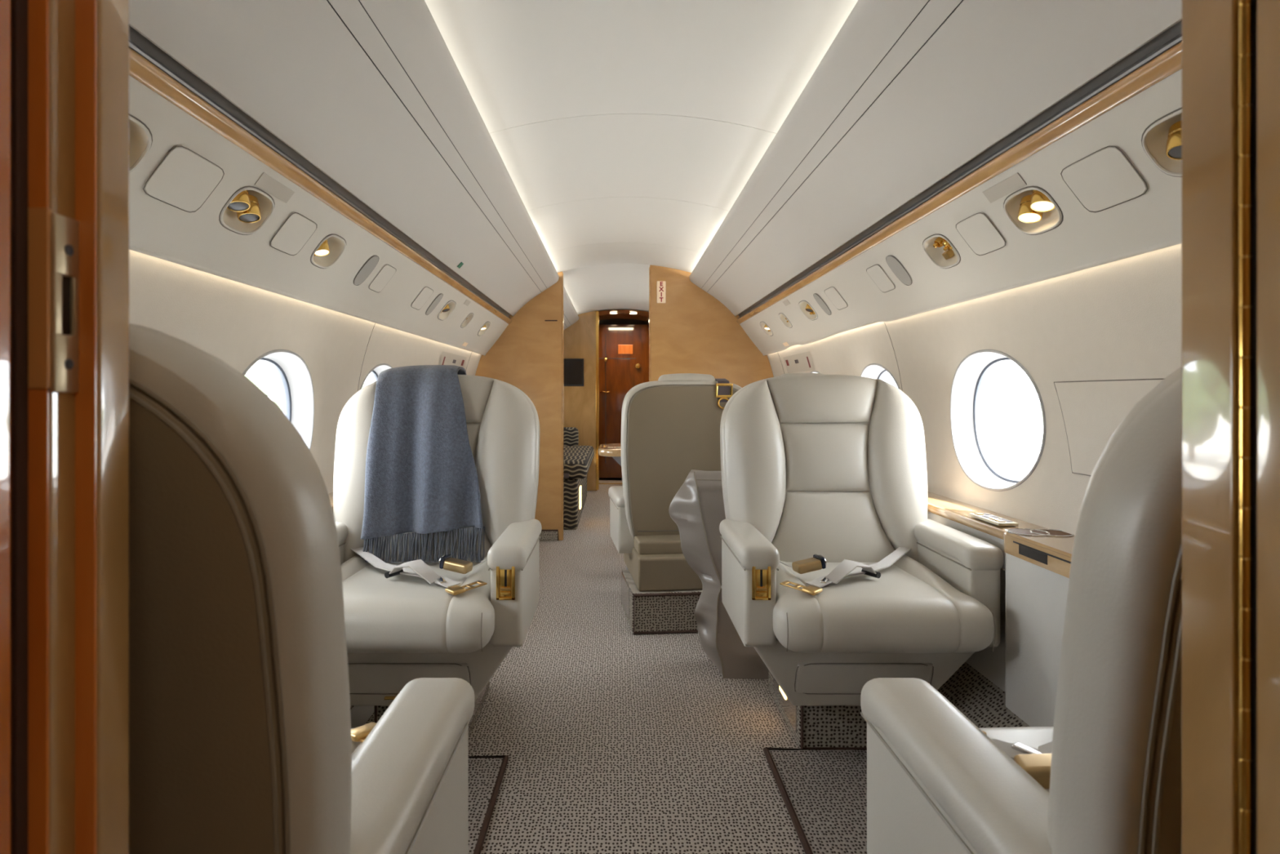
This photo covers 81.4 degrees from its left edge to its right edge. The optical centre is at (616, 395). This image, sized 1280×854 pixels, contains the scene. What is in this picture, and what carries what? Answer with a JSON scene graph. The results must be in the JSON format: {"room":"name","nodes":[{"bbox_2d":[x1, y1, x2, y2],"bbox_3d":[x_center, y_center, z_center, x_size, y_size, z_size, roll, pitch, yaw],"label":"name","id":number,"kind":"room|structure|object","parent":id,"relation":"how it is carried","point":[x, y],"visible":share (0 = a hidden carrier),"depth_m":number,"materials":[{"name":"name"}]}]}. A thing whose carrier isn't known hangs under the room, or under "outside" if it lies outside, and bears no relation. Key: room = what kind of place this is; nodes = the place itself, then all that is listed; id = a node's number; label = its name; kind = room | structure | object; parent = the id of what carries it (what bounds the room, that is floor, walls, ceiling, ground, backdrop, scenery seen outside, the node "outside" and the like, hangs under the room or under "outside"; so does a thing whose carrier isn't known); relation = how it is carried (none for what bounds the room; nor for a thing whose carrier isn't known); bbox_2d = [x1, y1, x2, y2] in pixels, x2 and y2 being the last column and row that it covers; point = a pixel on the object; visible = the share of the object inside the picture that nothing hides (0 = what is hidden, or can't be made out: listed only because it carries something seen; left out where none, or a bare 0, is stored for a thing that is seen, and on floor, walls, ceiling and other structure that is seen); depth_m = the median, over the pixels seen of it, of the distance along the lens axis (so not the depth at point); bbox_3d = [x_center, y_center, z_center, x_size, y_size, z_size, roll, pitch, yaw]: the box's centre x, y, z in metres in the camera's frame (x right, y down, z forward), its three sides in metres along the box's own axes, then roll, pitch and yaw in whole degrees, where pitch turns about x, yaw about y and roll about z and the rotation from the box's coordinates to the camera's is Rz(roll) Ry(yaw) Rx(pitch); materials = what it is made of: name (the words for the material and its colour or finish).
{"room":"aircraft cabin","nodes":[
{"label":"aircraft cabin","id":0,"kind":"room"},
{"bbox_2d":[128,249,481,710],"bbox_3d":[-0.895,0.343,4.065,0.200,1.285,7.270,0,0,0],"label":"wall","id":1,"kind":"structure","parent":0,"point":[237,323],"depth_m":2.08,"materials":[{"name":"beige plastic"}]},
{"bbox_2d":[242,349,314,449],"bbox_3d":[-1.022,0.072,2.165,0.121,0.409,0.539,0,0,0],"label":"window","id":2,"kind":"structure","parent":1,"relation":"in","point":[292,372],"depth_m":2.38,"materials":[{"name":"grey plastic"}]},
{"bbox_2d":[128,75,508,355],"bbox_3d":[-0.819,-0.376,4.065,0.168,0.215,7.270,0,0,0],"label":"panel","id":3,"kind":"object","parent":1,"relation":"attached to","point":[188,171],"visible":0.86,"depth_m":1.73,"materials":[{"name":"white plastic"}]},
{"bbox_2d":[128,113,152,173],"bbox_3d":[-0.803,-0.404,1.165,0.080,0.103,0.171,0,0,-1],"label":"lamp","id":4,"kind":"object","parent":3,"relation":"attached to","point":[140,138],"visible":0.13,"depth_m":1.24,"materials":[{"name":"beige plastic"}]},
{"bbox_2d":[218,186,275,235],"bbox_3d":[-0.803,-0.404,1.607,0.080,0.103,0.171,0,0,-1],"label":"lamp","id":5,"kind":"object","parent":3,"relation":"attached to","point":[248,209],"visible":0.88,"depth_m":1.62,"materials":[{"name":"beige"}]},
{"bbox_2d":[310,233,346,268],"bbox_3d":[-0.804,-0.405,2.058,0.080,0.100,0.159,0,0,2],"label":"lamp","id":6,"kind":"object","parent":3,"relation":"attached to","point":[331,247],"visible":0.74,"depth_m":2.10,"materials":[{"name":"beige plastic"}]},
{"bbox_2d":[353,255,378,285],"bbox_3d":[-0.796,-0.396,2.360,0.074,0.094,0.087,0,0,0],"label":"speaker grille","id":7,"kind":"object","parent":3,"relation":"attached to","point":[368,265],"depth_m":2.35,"materials":[{"name":"grey plastic"}]},
{"bbox_2d":[425,293,443,315],"bbox_3d":[-0.796,-0.396,3.240,0.074,0.094,0.083,0,0,0],"label":"speaker grille","id":8,"kind":"object","parent":3,"relation":"attached to","point":[438,297],"depth_m":3.22,"materials":[{"name":"grey plastic"}]},
{"bbox_2d":[437,300,456,319],"bbox_3d":[-0.803,-0.404,3.490,0.084,0.103,0.181,0,0,5],"label":"lamp","id":9,"kind":"object","parent":3,"relation":"attached to","point":[450,306],"visible":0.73,"depth_m":3.54,"materials":[{"name":"beige plastic"}]},
{"bbox_2d":[460,312,473,328],"bbox_3d":[-0.805,-0.405,3.960,0.077,0.095,0.131,0,0,-2],"label":"lamp","id":10,"kind":"object","parent":3,"relation":"attached to","point":[470,316],"visible":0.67,"depth_m":4.01,"materials":[{"name":"beige plastic"}]},
{"bbox_2d":[477,321,490,336],"bbox_3d":[-0.804,-0.405,4.460,0.079,0.100,0.171,0,0,1],"label":"lamp","id":11,"kind":"object","parent":3,"relation":"attached to","point":[486,325],"visible":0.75,"depth_m":4.51,"materials":[{"name":"beige plastic"}]},
{"bbox_2d":[360,363,392,389],"bbox_3d":[-1.022,0.072,3.095,0.121,0.409,0.539,0,0,0],"label":"window","id":12,"kind":"structure","parent":1,"relation":"in","point":[376,370],"depth_m":3.16,"materials":[{"name":"grey plastic"}]},
{"bbox_2d":[438,351,466,367],"bbox_3d":[-0.947,-0.185,4.300,0.030,0.100,0.640,0,0,0],"label":"placard","id":13,"kind":"object","parent":1,"relation":"attached to","point":[446,358],"visible":0.68,"depth_m":4.25,"materials":[{"name":"beige plastic"}]},
{"bbox_2d":[564,311,599,490],"bbox_3d":[0.050,0.025,7.720,2.500,1.930,0.051,0,0,0],"label":"wall","id":14,"kind":"structure","parent":0,"point":[581,338],"depth_m":7.70,"materials":[{"name":"beige paint"}]},
{"bbox_2d":[564,358,583,386],"bbox_3d":[-0.455,-0.235,7.687,0.225,0.285,0.024,0,0,0],"label":"wall screen","id":15,"kind":"object","parent":14,"relation":"attached to","point":[573,367],"visible":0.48,"depth_m":7.68,"materials":[{"name":"black plastic"}]},
{"bbox_2d":[364,477,804,853],"bbox_3d":[0.050,1.010,3.850,1.900,0.040,10.300,0,0,0],"label":"floor","id":16,"kind":"structure","parent":0,"point":[615,740],"depth_m":2.18,"materials":[{"name":"carpet"}]},
{"bbox_2d":[128,323,474,853],"bbox_3d":[-0.515,0.463,0.728,0.653,1.055,0.801,0,0,0],"label":"armchair","id":17,"kind":"object","parent":16,"relation":"on","point":[242,740],"visible":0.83,"depth_m":0.49,"materials":[{"name":"beige leather"}]},
{"bbox_2d":[351,728,360,752],"bbox_3d":[-0.515,0.544,0.867,0.316,0.133,0.523,0,0,0],"label":"belt","id":18,"kind":"object","parent":17,"relation":"on","point":[356,740],"depth_m":1.02,"materials":[{"name":"gold metal"}]},
{"bbox_2d":[333,374,542,736],"bbox_3d":[-0.552,0.463,2.107,0.653,1.055,0.801,0,0,0],"label":"armchair","id":19,"kind":"object","parent":16,"relation":"on","point":[406,622],"visible":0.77,"depth_m":1.93,"materials":[{"name":"beige leather"}]},
{"bbox_2d":[342,560,481,653],"bbox_3d":[-0.552,0.544,1.968,0.316,0.133,0.523,0,0,0],"label":"seat cushion","id":20,"kind":"object","parent":19,"relation":"on","point":[399,611],"depth_m":1.73,"materials":[{"name":"beige leather"}]},
{"bbox_2d":[360,364,484,562],"bbox_3d":[-0.558,0.192,2.261,0.356,0.571,0.300,0,0,0],"label":"blanket","id":21,"kind":"object","parent":19,"relation":"on","point":[421,477],"visible":0.91,"depth_m":2.18,"materials":[{"name":"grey fabric"}]},
{"bbox_2d":[468,755,508,853],"bbox_3d":[-0.550,0.982,1.555,0.516,0.018,0.919,0,0,0],"label":"mat","id":22,"kind":"object","parent":16,"relation":"on","point":[486,773],"visible":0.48,"depth_m":1.83,"materials":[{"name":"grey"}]},
{"bbox_2d":[564,426,594,529],"bbox_3d":[-0.540,0.595,6.346,0.640,0.790,1.829,0,0,0],"label":"divan","id":23,"kind":"object","parent":16,"relation":"on","point":[578,460],"visible":0.38,"depth_m":5.49,"materials":[{"name":"black fabric"}]},
{"bbox_2d":[564,445,594,479],"bbox_3d":[-0.540,0.550,6.350,0.640,0.140,1.820,0,0,0],"label":"seat cushion","id":24,"kind":"object","parent":23,"relation":"on","point":[578,460],"depth_m":5.64,"materials":[{"name":"multicoloured fabric"}]},
{"bbox_2d":[579,485,581,509],"bbox_3d":[-0.282,0.790,5.750,0.012,0.170,0.100,0,0,0],"label":"lamp","id":25,"kind":"object","parent":23,"relation":"attached to","point":[580,486],"depth_m":5.70,"materials":[{"name":"white"}]},
{"bbox_2d":[597,443,627,568],"bbox_3d":[0.260,0.633,4.050,0.720,0.714,0.480,0,0,0],"label":"dining table","id":26,"kind":"object","parent":16,"relation":"on","point":[612,450],"visible":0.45,"depth_m":3.86,"materials":[{"name":"brown wood"}]},
{"bbox_2d":[608,373,741,634],"bbox_3d":[0.286,0.448,3.493,0.609,1.087,0.801,0,0,-6],"label":"armchair","id":27,"kind":"object","parent":16,"relation":"on","point":[670,424],"visible":0.72,"depth_m":3.23,"materials":[{"name":"beige leather"}]},
{"bbox_2d":[668,469,768,679],"bbox_3d":[0.485,0.632,2.690,0.590,0.717,0.220,0,0,0],"label":"leather bag","id":28,"kind":"object","parent":16,"relation":"on","point":[697,509],"visible":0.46,"depth_m":2.62,"materials":[{"name":"grey leather"}]},
{"bbox_2d":[780,373,823,376],"bbox_3d":[0.800,0.448,3.413,0.456,1.086,0.801,0,0,0],"label":"armchair","id":29,"kind":"object","parent":16,"relation":"on","point":[786,374],"visible":0.02,"depth_m":3.16,"materials":[{"name":"beige leather"}]},
{"bbox_2d":[762,746,866,853],"bbox_3d":[0.636,0.982,1.577,0.464,0.018,0.963,0,0,0],"label":"mat","id":30,"kind":"object","parent":16,"relation":"on","point":[824,792],"visible":0.56,"depth_m":1.82,"materials":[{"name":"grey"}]},
{"bbox_2d":[719,374,1004,749],"bbox_3d":[0.634,0.463,2.107,0.653,1.055,0.801,0,0,0],"label":"armchair","id":31,"kind":"object","parent":16,"relation":"on","point":[836,571],"visible":1,"depth_m":2.07,"materials":[{"name":"beige leather"}]},
{"bbox_2d":[779,686,786,699],"bbox_3d":[0.504,0.880,2.260,0.006,0.060,0.080,0,0,0],"label":"lamp","id":32,"kind":"object","parent":31,"relation":"attached to","point":[782,694],"depth_m":2.26,"materials":[{"name":"white"}]},
{"bbox_2d":[780,560,960,653],"bbox_3d":[0.634,0.544,1.968,0.316,0.133,0.523,0,0,0],"label":"seat cushion","id":33,"kind":"object","parent":31,"relation":"on","point":[899,608],"depth_m":1.73,"materials":[{"name":"beige leather"}]},
{"bbox_2d":[860,366,1182,853],"bbox_3d":[0.650,0.463,0.728,0.653,1.055,0.801,0,0,0],"label":"armchair","id":34,"kind":"object","parent":16,"relation":"on","point":[1106,778],"visible":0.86,"depth_m":0.54,"materials":[{"name":"beige leather"}]},
{"bbox_2d":[979,726,1053,792],"bbox_3d":[0.650,0.544,0.867,0.316,0.133,0.523,0,0,0],"label":"seat cushion","id":35,"kind":"object","parent":34,"relation":"on","point":[1033,737],"depth_m":1.04,"materials":[{"name":"beige leather"}]},
{"bbox_2d":[599,309,648,321],"bbox_3d":[0.080,0.025,8.210,0.780,1.930,1.020,0,0,0],"label":"wall","id":36,"kind":"structure","parent":0,"point":[618,313],"depth_m":8.14,"materials":[{"name":"brown wood"}]},
{"bbox_2d":[599,324,648,484],"bbox_3d":[0.060,0.086,8.465,0.720,1.809,0.390,0,0,0],"label":"door","id":37,"kind":"structure","parent":36,"relation":"in","point":[624,348],"depth_m":8.62,"materials":[{"name":"brown wood"}]},
{"bbox_2d":[475,265,773,540],"bbox_3d":[0.050,0.020,5.074,2.300,1.940,0.064,0,0,0],"label":"wall","id":38,"kind":"structure","parent":0,"point":[693,331],"depth_m":5.06,"materials":[{"name":"brown wood"}]},
{"bbox_2d":[128,47,511,324],"bbox_3d":[-0.732,-0.498,2.744,0.036,0.032,4.628,0,0,0],"label":"trim","id":39,"kind":"structure","parent":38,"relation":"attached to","point":[140,68],"depth_m":1.52,"materials":[{"name":"brown wood"}]},
{"bbox_2d":[657,280,666,302],"bbox_3d":[0.302,-0.700,5.055,0.062,0.150,0.011,0,0,0],"label":"exit sign","id":40,"kind":"object","parent":38,"relation":"attached to","point":[661,285],"visible":1,"depth_m":5.05,"materials":[{"name":"beige plastic"}]},
{"bbox_2d":[736,40,1182,324],"bbox_3d":[0.832,-0.498,2.744,0.036,0.032,4.628,0,0,0],"label":"trim","id":41,"kind":"structure","parent":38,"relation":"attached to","point":[1169,62],"depth_m":1.49,"materials":[{"name":"brown wood"}]},
{"bbox_2d":[424,0,857,314],"bbox_3d":[0.050,-0.856,4.079,1.120,0.103,7.298,0,0,0],"label":"ceiling","id":42,"kind":"structure","parent":0,"point":[627,133],"depth_m":2.24,"materials":[{"name":"white"}]},
{"bbox_2d":[128,0,559,319],"bbox_3d":[-0.601,-0.661,2.744,0.417,0.291,4.628,0,0,0],"label":"panel","id":43,"kind":"object","parent":42,"relation":"attached to","point":[369,100],"visible":0.96,"depth_m":1.69,"materials":[{"name":"white plastic"}]},
{"bbox_2d":[564,287,578,329],"bbox_3d":[-0.601,-0.661,6.402,0.417,0.291,2.593,0,0,0],"label":"bin","id":44,"kind":"object","parent":42,"relation":"attached to","point":[571,316],"visible":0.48,"depth_m":6.85,"materials":[{"name":"white plastic"}]},
{"bbox_2d":[688,0,1182,319],"bbox_3d":[0.701,-0.661,2.744,0.417,0.291,4.628,0,0,0],"label":"panel","id":45,"kind":"object","parent":42,"relation":"attached to","point":[908,99],"visible":0.97,"depth_m":1.68,"materials":[{"name":"white plastic"}]},
{"bbox_2d":[209,201,1089,728],"bbox_3d":[0.050,0.107,3.875,2.261,2.375,10.450,0,0,0],"label":"hull","id":46,"kind":"object","parent":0,"point":[359,714],"visible":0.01,"depth_m":2.30,"materials":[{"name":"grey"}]},
{"bbox_2d":[767,243,1182,728],"bbox_3d":[0.995,0.343,4.065,0.200,1.285,7.270,0,0,0],"label":"wall","id":47,"kind":"structure","parent":0,"point":[1128,311],"depth_m":1.91,"materials":[{"name":"beige plastic"}]},
{"bbox_2d":[782,351,815,373],"bbox_3d":[1.047,-0.185,4.300,0.030,0.100,0.640,0,0,0],"label":"placard","id":48,"kind":"object","parent":47,"relation":"attached to","point":[803,362],"visible":0.98,"depth_m":4.26,"materials":[{"name":"beige plastic"}]},
{"bbox_2d":[860,363,899,389],"bbox_3d":[1.122,0.072,3.095,0.121,0.409,0.539,0,0,0],"label":"window","id":49,"kind":"structure","parent":47,"relation":"in","point":[873,371],"depth_m":3.20,"materials":[{"name":"grey plastic"}]},
{"bbox_2d":[739,68,1182,355],"bbox_3d":[0.919,-0.376,4.065,0.168,0.215,7.270,0,0,0],"label":"panel","id":50,"kind":"object","parent":47,"relation":"attached to","point":[1119,205],"visible":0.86,"depth_m":1.69,"materials":[{"name":"white plastic"}]},
{"bbox_2d":[760,321,773,336],"bbox_3d":[0.904,-0.405,4.460,0.079,0.100,0.171,0,0,1],"label":"lamp","id":51,"kind":"object","parent":50,"relation":"attached to","point":[765,327],"visible":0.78,"depth_m":4.51,"materials":[{"name":"beige plastic"}]},
{"bbox_2d":[778,312,792,328],"bbox_3d":[0.905,-0.405,3.960,0.077,0.095,0.131,0,0,2],"label":"lamp","id":52,"kind":"object","parent":50,"relation":"attached to","point":[783,317],"visible":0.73,"depth_m":4.01,"materials":[{"name":"beige plastic"}]},
{"bbox_2d":[798,300,817,320],"bbox_3d":[0.902,-0.404,3.489,0.086,0.103,0.181,0,0,6],"label":"lamp","id":53,"kind":"object","parent":50,"relation":"attached to","point":[806,308],"visible":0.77,"depth_m":3.54,"materials":[{"name":"beige plastic"}]},
{"bbox_2d":[813,293,831,315],"bbox_3d":[0.896,-0.396,3.240,0.074,0.094,0.083,0,0,0],"label":"speaker grille","id":54,"kind":"object","parent":50,"relation":"attached to","point":[820,300],"depth_m":3.23,"materials":[{"name":"grey plastic"}]},
{"bbox_2d":[885,255,912,285],"bbox_3d":[0.896,-0.396,2.360,0.074,0.094,0.087,0,0,0],"label":"speaker grille","id":55,"kind":"object","parent":50,"relation":"attached to","point":[895,264],"depth_m":2.35,"materials":[{"name":"grey plastic"}]},
{"bbox_2d":[922,233,960,268],"bbox_3d":[0.904,-0.405,2.058,0.080,0.100,0.159,0,0,2],"label":"lamp","id":56,"kind":"object","parent":50,"relation":"attached to","point":[940,251],"visible":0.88,"depth_m":2.09,"materials":[{"name":"beige plastic"}]},
{"bbox_2d":[933,236,943,247],"bbox_3d":[0.902,-0.426,2.088,0.029,0.027,0.028,-37,0,0],"label":"air vent","id":57,"kind":"object","parent":56,"relation":"attached to","point":[937,241],"depth_m":2.08,"materials":[{"name":"gold metal"}]},
{"bbox_2d":[942,239,951,246],"bbox_3d":[0.907,-0.419,2.036,0.029,0.035,0.036,-37,0,0],"label":"air vent","id":58,"kind":"object","parent":56,"relation":"attached to","point":[945,243],"depth_m":2.03,"materials":[{"name":"gold metal"}]},
{"bbox_2d":[942,244,952,250],"bbox_3d":[0.914,-0.410,2.052,0.029,0.023,0.024,-37,0,0],"label":"air vent","id":59,"kind":"object","parent":56,"relation":"attached to","point":[948,247],"depth_m":2.05,"materials":[{"name":"gold metal"}]},
{"bbox_2d":[1003,186,1063,235],"bbox_3d":[0.903,-0.404,1.607,0.080,0.103,0.171,0,0,-1],"label":"lamp","id":60,"kind":"object","parent":50,"relation":"attached to","point":[1033,211],"visible":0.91,"depth_m":1.62,"materials":[{"name":"beige"}]},
{"bbox_2d":[1141,106,1182,177],"bbox_3d":[0.903,-0.404,1.165,0.080,0.103,0.171,0,0,-1],"label":"lamp","id":61,"kind":"object","parent":50,"relation":"attached to","point":[1162,141],"visible":0.27,"depth_m":1.23,"materials":[{"name":"beige"}]},
{"bbox_2d":[968,512,1018,525],"bbox_3d":[0.993,0.327,1.965,0.052,0.011,0.160,0,0,0],"label":"switch panel","id":62,"kind":"object","parent":47,"relation":"attached to","point":[998,521],"visible":1,"depth_m":1.94,"materials":[{"name":"beige plastic"}]},
{"bbox_2d":[950,349,1045,491],"bbox_3d":[1.122,0.072,2.165,0.121,0.409,0.539,0,0,0],"label":"window","id":63,"kind":"structure","parent":47,"relation":"in","point":[971,376],"depth_m":2.35,"materials":[{"name":"grey plastic"}]},
{"bbox_2d":[1004,528,1075,726],"bbox_3d":[1.010,0.540,1.455,0.145,0.429,0.750,0,0,0],"label":"console","id":64,"kind":"object","parent":47,"relation":"attached to","point":[1038,561],"visible":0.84,"depth_m":1.68,"materials":[{"name":"plastic"}]},
{"bbox_2d":[1053,377,1164,475],"bbox_3d":[1.089,0.076,1.619,0.019,0.220,0.440,0,0,0],"label":"wall panel","id":65,"kind":"object","parent":47,"relation":"attached to","point":[1092,411],"visible":0.51,"depth_m":1.70,"materials":[{"name":"beige plastic"}]},
{"bbox_3d":[0.050,-0.035,0.407,2.400,2.050,0.045,0,0,0],"label":"wall","id":66,"kind":"structure","parent":0,"visible":0},
{"bbox_2d":[0,0,128,853],"bbox_3d":[-0.318,0.020,0.378,0.084,1.920,0.090,0,0,0],"label":"door","id":67,"kind":"structure","parent":66,"relation":"in","point":[64,64],"depth_m":0.39,"materials":[{"name":"brown wood"}]},
{"bbox_2d":[1182,0,1279,853],"bbox_3d":[0.344,0.020,0.386,0.046,1.920,0.075,0,0,0],"label":"door","id":68,"kind":"structure","parent":66,"relation":"in","point":[1231,48],"depth_m":0.39,"materials":[{"name":"brown wood"}]},
{"label":"outside","id":69,"kind":"structure","parent":0,"visible":0},
{"bbox_2d":[982,400,1043,479],"bbox_3d":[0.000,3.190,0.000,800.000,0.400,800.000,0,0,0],"label":"ground","id":70,"kind":"structure","parent":69,"point":[1014,449],"depth_m":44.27,"materials":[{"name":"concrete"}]},
{"bbox_2d":[244,370,275,395],"bbox_3d":[-26.238,0.482,50.541,6.345,5.047,5.772,0,0,-42],"label":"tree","id":71,"kind":"object","parent":70,"relation":"on","point":[261,380],"visible":0.07,"depth_m":52.24,"materials":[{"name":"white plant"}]},
{"bbox_2d":[273,390,282,410],"bbox_3d":[-24.232,0.768,58.766,5.622,4.472,5.114,0,0,-11],"label":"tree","id":72,"kind":"object","parent":70,"relation":"on","point":[277,400],"visible":0.02,"depth_m":56.62,"materials":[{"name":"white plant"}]},
{"bbox_2d":[1013,400,1043,431],"bbox_3d":[34.137,1.694,60.311,2.982,2.607,3.278,0,0,-20],"label":"tree","id":73,"kind":"object","parent":70,"relation":"on","point":[1030,413],"visible":0.58,"depth_m":60.14,"materials":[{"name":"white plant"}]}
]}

